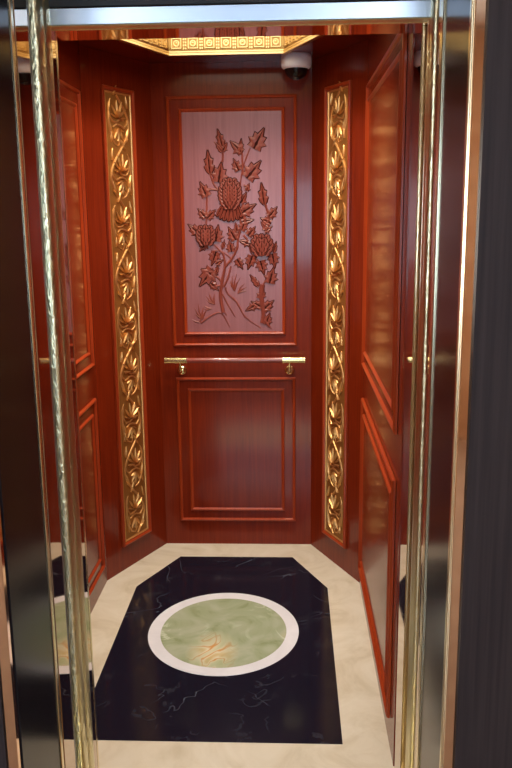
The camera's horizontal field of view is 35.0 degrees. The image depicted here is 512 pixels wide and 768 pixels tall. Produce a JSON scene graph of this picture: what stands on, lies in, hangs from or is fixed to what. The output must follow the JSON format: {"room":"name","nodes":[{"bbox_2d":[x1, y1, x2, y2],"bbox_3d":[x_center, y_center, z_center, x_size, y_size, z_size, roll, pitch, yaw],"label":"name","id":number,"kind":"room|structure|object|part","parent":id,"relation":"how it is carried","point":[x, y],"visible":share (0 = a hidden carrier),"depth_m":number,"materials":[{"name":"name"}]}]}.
{"room":"elevator","nodes":[
{"label":"elevator","id":0,"kind":"room"},
{"bbox_2d":[0,672,8,767],"bbox_3d":[-1.355,-0.075,1.513,1.685,2.750,0.024,0,12,2],"label":"wall","id":1,"kind":"structure","parent":0,"point":[3,745],"depth_m":1.63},
{"bbox_2d":[0,504,21,767],"bbox_3d":[-0.500,0.118,1.520,0.021,2.350,0.019,0,12,2],"label":"trim","id":2,"kind":"structure","parent":1,"relation":"attached to","point":[6,655],"depth_m":1.61,"materials":[{"name":"gold metal"}]},
{"bbox_2d":[0,0,60,767],"bbox_3d":[-0.496,0.091,1.647,0.030,2.350,0.239,0,12,2],"label":"trim","id":3,"kind":"structure","parent":1,"relation":"attached to","point":[21,502],"depth_m":1.66,"materials":[{"name":"black"}]},
{"bbox_2d":[8,0,63,767],"bbox_3d":[-0.489,0.064,1.772,0.033,2.350,0.016,0,12,2],"label":"trim","id":4,"kind":"structure","parent":1,"relation":"attached to","point":[10,7],"depth_m":1.75,"materials":[{"name":"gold metal"}]},
{"bbox_2d":[12,0,75,767],"bbox_3d":[-0.488,0.051,1.837,0.030,2.350,0.084,0,12,2],"label":"trim","id":5,"kind":"structure","parent":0,"point":[19,6],"depth_m":1.81,"materials":[{"name":"silver mirror"}]},
{"bbox_2d":[57,37,106,613],"bbox_3d":[-0.717,-0.095,2.752,0.030,2.260,1.298,0,12,2],"label":"wall","id":6,"kind":"structure","parent":0,"point":[68,50],"depth_m":3.22,"materials":[{"name":"brown wood"}]},
{"bbox_2d":[59,79,94,378],"bbox_3d":[-0.697,-0.493,2.726,0.012,1.080,1.050,0,12,2],"label":"wood panel","id":7,"kind":"object","parent":6,"relation":"attached to","point":[69,95],"visible":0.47,"depth_m":3.11,"materials":[{"name":"brown wood"}]},
{"bbox_2d":[79,398,104,596],"bbox_3d":[-0.685,0.536,2.944,0.012,0.755,1.050,0,12,2],"label":"wood panel","id":8,"kind":"object","parent":6,"relation":"attached to","point":[88,420],"visible":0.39,"depth_m":3.33,"materials":[{"name":"brown wood"}]},
{"bbox_2d":[79,46,166,579],"bbox_3d":[-0.578,-0.275,3.593,0.030,2.260,0.474,6,14,28],"label":"wall","id":9,"kind":"structure","parent":0,"point":[97,67],"depth_m":3.55,"materials":[{"name":"brown wood"}]},
{"bbox_2d":[100,84,151,547],"bbox_3d":[-0.562,-0.257,3.575,0.015,2.004,0.214,6,14,28],"label":"panel","id":10,"kind":"object","parent":9,"relation":"attached to","point":[117,104],"visible":1,"depth_m":3.56,"materials":[{"name":"gold wood"}]},
{"bbox_2d":[115,35,323,55],"bbox_3d":[-0.146,-1.292,2.725,0.770,0.147,1.188,0,12,2],"label":"crown molding","id":11,"kind":"structure","parent":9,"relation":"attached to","point":[259,41],"depth_m":3.29,"materials":[{"name":"gold metal"}]},
{"bbox_3d":[-0.429,-1.377,3.140,0.006,0.147,0.357,5,13,24],"label":"border rail","id":12,"kind":"part","parent":11,"relation":"part of","materials":[{"name":"brown metal"}]},
{"bbox_3d":[-0.122,-1.412,3.289,0.468,0.147,0.006,0,12,2],"label":"border rail","id":13,"kind":"part","parent":11,"relation":"part of","materials":[{"name":"brown metal"}]},
{"bbox_3d":[0.171,-1.378,3.114,0.006,0.147,0.357,-5,13,-19],"label":"border rail","id":14,"kind":"part","parent":11,"relation":"part of","materials":[{"name":"brown metal"}]},
{"bbox_2d":[73,34,370,63],"bbox_3d":[-0.147,-1.237,2.715,1.118,0.020,1.687,0,12,2],"label":"ceiling","id":15,"kind":"structure","parent":0,"point":[325,45],"depth_m":3.30,"materials":[{"name":"brown wood"}]},
{"bbox_2d":[281,52,311,79],"bbox_3d":[0.168,-1.323,3.395,0.128,0.102,0.128,0,12,2],"label":"dome camera","id":16,"kind":"object","parent":15,"relation":"attached to","point":[296,65],"visible":1,"depth_m":3.35,"materials":[{"name":"white plastic"}]},
{"bbox_2d":[150,83,311,543],"bbox_3d":[-0.098,-0.321,3.786,0.718,2.260,0.030,0,12,2],"label":"wall","id":17,"kind":"structure","parent":0,"point":[298,531],"depth_m":3.81,"materials":[{"name":"brown wood"}]},
{"bbox_2d":[149,61,311,85],"bbox_3d":[-0.111,-1.357,3.549,0.710,0.093,0.004,0,12,2],"label":"trim","id":18,"kind":"structure","parent":17,"relation":"attached to","point":[262,72],"depth_m":3.55,"materials":[{"name":"brown wood"}]},
{"bbox_2d":[165,94,296,345],"bbox_3d":[-0.104,-0.721,3.674,0.578,1.115,0.022,0,12,2],"label":"carved panel","id":19,"kind":"object","parent":17,"relation":"attached to","point":[232,159],"visible":1,"depth_m":3.67,"materials":[{"name":"brown wood"}]},
{"bbox_2d":[195,224,215,246],"bbox_3d":[-0.229,-0.674,3.688,0.098,0.101,0.017,0,12,2],"label":"flower","id":20,"kind":"object","parent":19,"relation":"on","point":[205,234],"depth_m":3.69,"materials":[{"name":"brown wood"}]},
{"bbox_2d":[215,177,242,221],"bbox_3d":[-0.122,-0.827,3.650,0.125,0.200,0.018,0,12,2],"label":"flower","id":21,"kind":"object","parent":19,"relation":"on","point":[228,190],"depth_m":3.65,"materials":[{"name":"brown wood"}]},
{"bbox_2d":[249,233,274,256],"bbox_3d":[0.026,-0.630,3.686,0.116,0.110,0.017,0,12,2],"label":"flower","id":22,"kind":"object","parent":19,"relation":"on","point":[260,244],"depth_m":3.68,"materials":[{"name":"brown wood"}]},
{"bbox_2d":[164,356,304,374],"bbox_3d":[-0.098,-0.082,3.783,0.654,0.098,0.074,0,12,2],"label":"handrail","id":23,"kind":"object","parent":17,"relation":"attached to","point":[289,369],"visible":1,"depth_m":3.75,"materials":[{"name":"gold wood"}]},
{"bbox_3d":[-0.099,-0.110,3.756,0.490,0.025,0.025,0,12,2],"label":"rod","id":24,"kind":"part","parent":23,"relation":"part of","materials":[{"name":"brown wood"}]},
{"bbox_2d":[176,377,295,520],"bbox_3d":[-0.092,0.320,3.899,0.564,0.716,0.012,0,12,2],"label":"wood panel","id":25,"kind":"object","parent":17,"relation":"attached to","point":[237,435],"visible":1,"depth_m":3.90,"materials":[{"name":"brown wood"}]},
{"bbox_3d":[-0.092,0.320,3.900,0.458,0.610,0.011,0,12,2],"label":"moulding","id":26,"kind":"part","parent":25,"relation":"part of","materials":[{"name":"brown wood"}]},
{"bbox_2d":[68,0,405,7],"bbox_3d":[-0.182,-0.967,1.895,1.178,0.210,0.090,0,12,2],"label":"wall","id":27,"kind":"structure","parent":0,"point":[378,0],"depth_m":1.86,"materials":[{"name":"brown wood"}]},
{"bbox_2d":[28,0,88,767],"bbox_3d":[-0.477,0.028,1.945,0.042,2.350,0.050,0,12,2],"label":"trim","id":28,"kind":"structure","parent":27,"relation":"attached to","point":[35,6],"depth_m":1.91,"materials":[{"name":"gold metal"}]},
{"bbox_2d":[42,0,97,767],"bbox_3d":[-0.474,0.017,1.997,0.043,2.350,0.054,0,12,2],"label":"trim","id":29,"kind":"structure","parent":27,"relation":"attached to","point":[45,3],"depth_m":1.97,"materials":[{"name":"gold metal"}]},
{"bbox_2d":[49,0,377,7],"bbox_3d":[-0.043,-0.989,1.770,0.908,0.298,0.006,0,12,2],"label":"trim","id":30,"kind":"structure","parent":27,"relation":"attached to","point":[52,3],"depth_m":1.80,"materials":[{"name":"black metal"}]},
{"bbox_2d":[52,23,427,40],"bbox_3d":[-0.037,-0.844,1.904,0.878,0.037,0.108,0,12,2],"label":"trim","id":31,"kind":"structure","parent":27,"relation":"attached to","point":[375,28],"depth_m":1.91,"materials":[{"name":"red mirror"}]},
{"bbox_2d":[49,0,430,25],"bbox_3d":[-0.042,-0.824,1.805,0.908,0.036,0.006,0,12,2],"label":"trim","id":32,"kind":"structure","parent":27,"relation":"attached to","point":[408,8],"depth_m":1.80,"materials":[{"name":"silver metal"}]},
{"bbox_2d":[51,18,430,30],"bbox_3d":[-0.041,-0.828,1.826,0.878,0.037,0.036,0,12,2],"label":"trim","id":33,"kind":"structure","parent":27,"relation":"attached to","point":[402,20],"depth_m":1.83,"materials":[{"name":"gold metal"}]},
{"bbox_2d":[405,19,430,767],"bbox_3d":[0.413,0.008,1.989,0.039,2.350,0.037,0,12,2],"label":"trim","id":34,"kind":"structure","parent":27,"relation":"attached to","point":[429,21],"depth_m":1.98,"materials":[{"name":"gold metal"}]},
{"bbox_2d":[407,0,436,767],"bbox_3d":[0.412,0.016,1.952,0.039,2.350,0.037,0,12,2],"label":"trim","id":35,"kind":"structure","parent":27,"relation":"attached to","point":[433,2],"depth_m":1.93,"materials":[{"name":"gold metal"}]},
{"bbox_2d":[90,543,393,767],"bbox_3d":[-0.122,0.991,3.167,1.158,0.050,1.767,0,12,2],"label":"floor","id":36,"kind":"structure","parent":0,"point":[365,741],"depth_m":2.82,"materials":[{"name":"beige stone"}]},
{"bbox_2d":[95,556,342,743],"bbox_3d":[-0.122,0.963,3.180,0.834,0.001,1.374,0,12,2],"label":"inlay","id":37,"kind":"object","parent":36,"relation":"on","point":[293,699],"visible":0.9,"depth_m":2.83,"materials":[{"name":"black stone"}]},
{"bbox_2d":[148,593,298,675],"bbox_3d":[-0.126,0.963,3.174,0.586,0.001,0.639,0,12,2],"label":"medallion","id":38,"kind":"object","parent":37,"relation":"on","point":[218,634],"visible":1,"depth_m":3.14,"materials":[{"name":"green stone"}]},
{"bbox_2d":[311,40,367,581],"bbox_3d":[0.363,-0.277,3.552,0.030,2.260,0.474,-6,13,-23],"label":"wall","id":39,"kind":"structure","parent":0,"point":[349,63],"depth_m":3.52,"materials":[{"name":"brown wood"}]},
{"bbox_2d":[322,80,351,548],"bbox_3d":[0.346,-0.259,3.535,0.015,2.004,0.214,-6,13,-23],"label":"panel","id":40,"kind":"object","parent":39,"relation":"attached to","point":[337,97],"visible":1,"depth_m":3.52,"materials":[{"name":"gold wood"}]},
{"bbox_2d":[359,33,413,765],"bbox_3d":[0.431,-0.106,2.746,0.030,2.260,1.208,0,12,2],"label":"wall","id":41,"kind":"structure","parent":0,"point":[378,44],"depth_m":2.30,"materials":[{"name":"brown wood"}]},
{"bbox_2d":[358,398,395,717],"bbox_3d":[0.417,0.534,2.896,0.012,0.755,1.050,0,12,2],"label":"wood panel","id":42,"kind":"object","parent":41,"relation":"attached to","point":[377,484],"visible":1,"depth_m":2.75,"materials":[{"name":"brown wood"}]},
{"bbox_2d":[361,33,406,434],"bbox_3d":[0.406,-0.495,2.678,0.012,1.080,1.050,0,12,2],"label":"wood panel","id":43,"kind":"object","parent":41,"relation":"attached to","point":[386,88],"visible":0.93,"depth_m":2.52,"materials":[{"name":"brown wood"}]},
{"bbox_2d":[394,24,427,767],"bbox_3d":[0.413,-0.012,2.083,0.047,2.350,0.127,0,12,2],"label":"trim","id":44,"kind":"structure","parent":41,"relation":"attached to","point":[420,37],"depth_m":2.06,"materials":[{"name":"gold metal"}]},
{"bbox_2d":[453,0,511,767],"bbox_3d":[1.202,-0.096,1.475,1.601,2.750,0.024,0,12,2],"label":"wall","id":45,"kind":"structure","parent":0,"point":[483,721],"depth_m":1.55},
{"bbox_2d":[412,0,445,767],"bbox_3d":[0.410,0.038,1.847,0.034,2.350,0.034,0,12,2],"label":"trim","id":46,"kind":"structure","parent":45,"relation":"attached to","point":[443,2],"depth_m":1.82,"materials":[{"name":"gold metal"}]},
{"bbox_2d":[419,0,469,767],"bbox_3d":[0.406,0.069,1.704,0.030,2.350,0.256,0,12,2],"label":"trim","id":47,"kind":"structure","parent":45,"relation":"attached to","point":[457,13],"depth_m":1.69,"materials":[{"name":"silver metal"}]},
{"bbox_2d":[439,0,487,767],"bbox_3d":[0.396,0.100,1.557,0.022,2.350,0.012,0,12,2],"label":"trim","id":48,"kind":"structure","parent":45,"relation":"attached to","point":[480,6],"depth_m":1.52,"materials":[{"name":"gold metal"}]},
{"bbox_3d":[-0.165,1.700,-0.143,4.200,0.058,4.200,0,12,2],"label":"floor","id":49,"kind":"structure","parent":0,"visible":0},
{"bbox_3d":[-0.031,1.246,1.939,0.868,0.039,0.370,0,12,2],"label":"trim","id":50,"kind":"structure","parent":49,"relation":"on","visible":0},
{"bbox_2d":[26,0,77,767],"bbox_3d":[-0.771,0.110,1.923,0.596,2.195,0.024,0,12,2],"label":"door","id":51,"kind":"structure","parent":50,"relation":"on","point":[27,6],"depth_m":1.88,"materials":[{"name":"grey metal"}]},
{"bbox_3d":[-0.621,0.043,2.098,0.279,2.260,0.030,0,12,2],"label":"wall","id":52,"kind":"structure","parent":0,"visible":0},
{"bbox_2d":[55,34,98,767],"bbox_3d":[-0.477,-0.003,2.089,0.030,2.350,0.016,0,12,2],"label":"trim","id":53,"kind":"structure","parent":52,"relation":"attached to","point":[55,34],"depth_m":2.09,"materials":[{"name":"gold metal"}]}
]}

